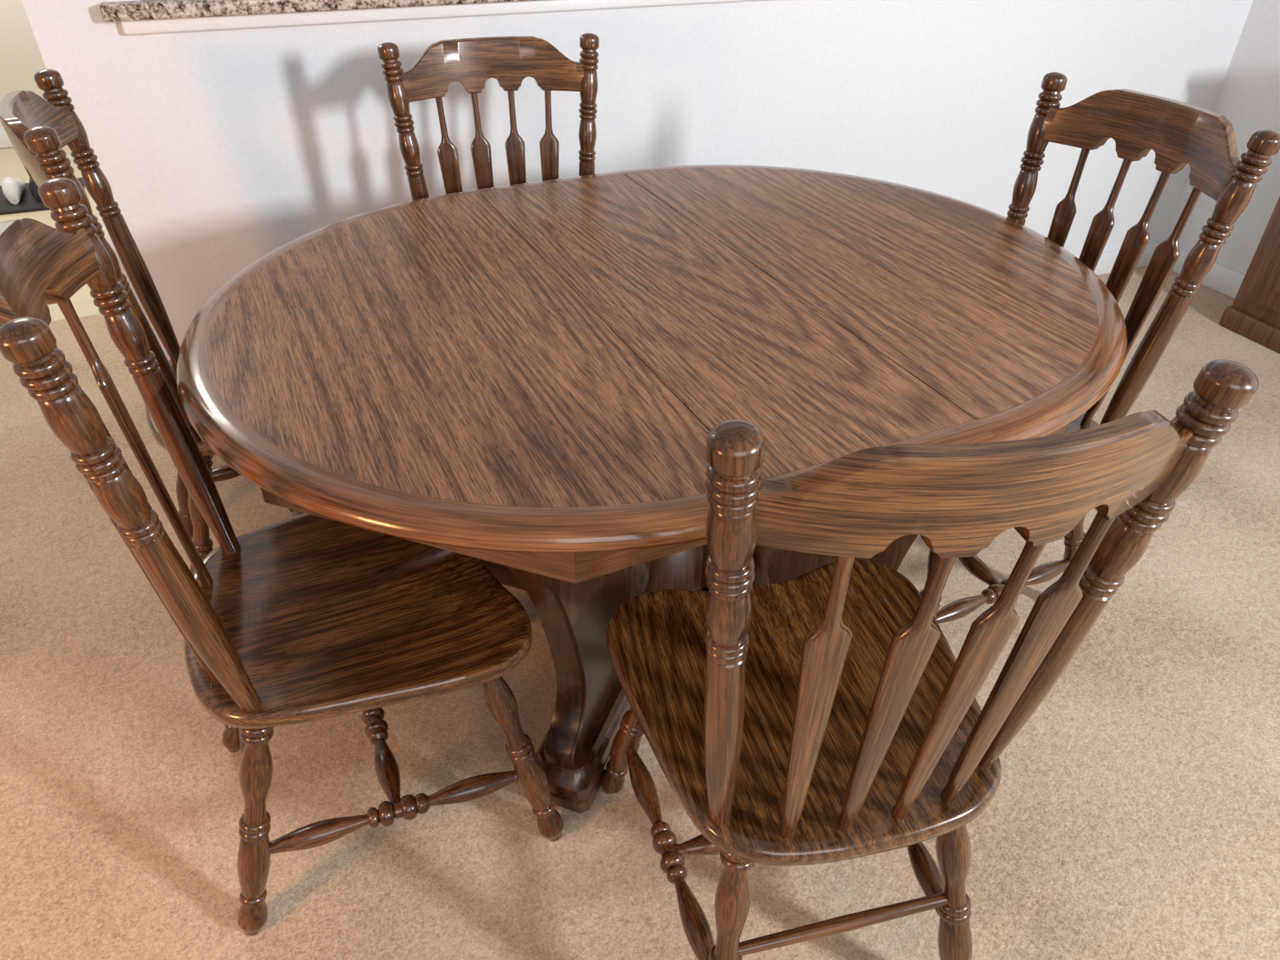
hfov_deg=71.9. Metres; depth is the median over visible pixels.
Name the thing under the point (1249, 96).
wall
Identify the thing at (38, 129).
dining chair
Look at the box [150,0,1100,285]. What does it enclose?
wall
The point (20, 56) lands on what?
wall
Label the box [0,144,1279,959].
floor
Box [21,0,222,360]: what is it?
column
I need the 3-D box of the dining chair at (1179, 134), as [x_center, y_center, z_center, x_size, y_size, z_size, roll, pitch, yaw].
[0.653,-0.165,1.669,0.507,1.018,0.478,-14,38,-19]
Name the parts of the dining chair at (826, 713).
leg, leg, post, seat, leg, crest rail, post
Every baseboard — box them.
[0,126,12,148]
[1076,241,1161,275]
[1171,247,1245,298]
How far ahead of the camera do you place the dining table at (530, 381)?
1.28 m
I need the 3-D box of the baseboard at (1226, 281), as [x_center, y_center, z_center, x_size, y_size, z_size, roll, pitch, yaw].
[3.065,0.552,1.505,0.014,0.090,5.279,-13,38,-18]
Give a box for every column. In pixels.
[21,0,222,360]
[1035,0,1252,257]
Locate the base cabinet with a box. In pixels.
[1219,196,1279,353]
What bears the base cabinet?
on the floor
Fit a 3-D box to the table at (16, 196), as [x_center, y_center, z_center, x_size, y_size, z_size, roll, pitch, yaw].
[-2.899,-1.298,3.934,0.700,0.114,0.400,-13,38,-18]
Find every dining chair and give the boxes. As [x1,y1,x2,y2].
[0,68,304,574]
[0,177,564,936]
[377,32,598,200]
[600,359,1258,959]
[919,71,1279,623]
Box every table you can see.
[0,176,84,214]
[176,164,1126,813]
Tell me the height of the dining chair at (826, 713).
1.018 m
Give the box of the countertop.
[99,0,758,34]
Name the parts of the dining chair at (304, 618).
crest rail, post, post, leg, leg, seat, leg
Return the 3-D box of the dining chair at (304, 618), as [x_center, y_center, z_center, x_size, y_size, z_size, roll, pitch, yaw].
[-0.444,0.121,1.260,0.507,1.018,0.478,-15,39,-20]
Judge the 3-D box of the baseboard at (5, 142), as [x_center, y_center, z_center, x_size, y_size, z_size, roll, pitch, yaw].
[-2.573,-1.972,4.873,7.190,0.100,0.015,-13,38,-18]
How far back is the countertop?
1.92 m
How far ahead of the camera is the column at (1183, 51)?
3.01 m
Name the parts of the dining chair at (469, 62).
post, crest rail, post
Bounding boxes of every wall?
[0,0,46,126]
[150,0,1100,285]
[1164,0,1279,274]
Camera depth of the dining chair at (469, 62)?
1.88 m
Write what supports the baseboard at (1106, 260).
attached to the wall at (287, 134)
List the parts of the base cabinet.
door frame, door panel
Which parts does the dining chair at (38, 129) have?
crest rail, post, post, seat, leg, leg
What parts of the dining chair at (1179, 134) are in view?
leg, post, leg, seat, crest rail, post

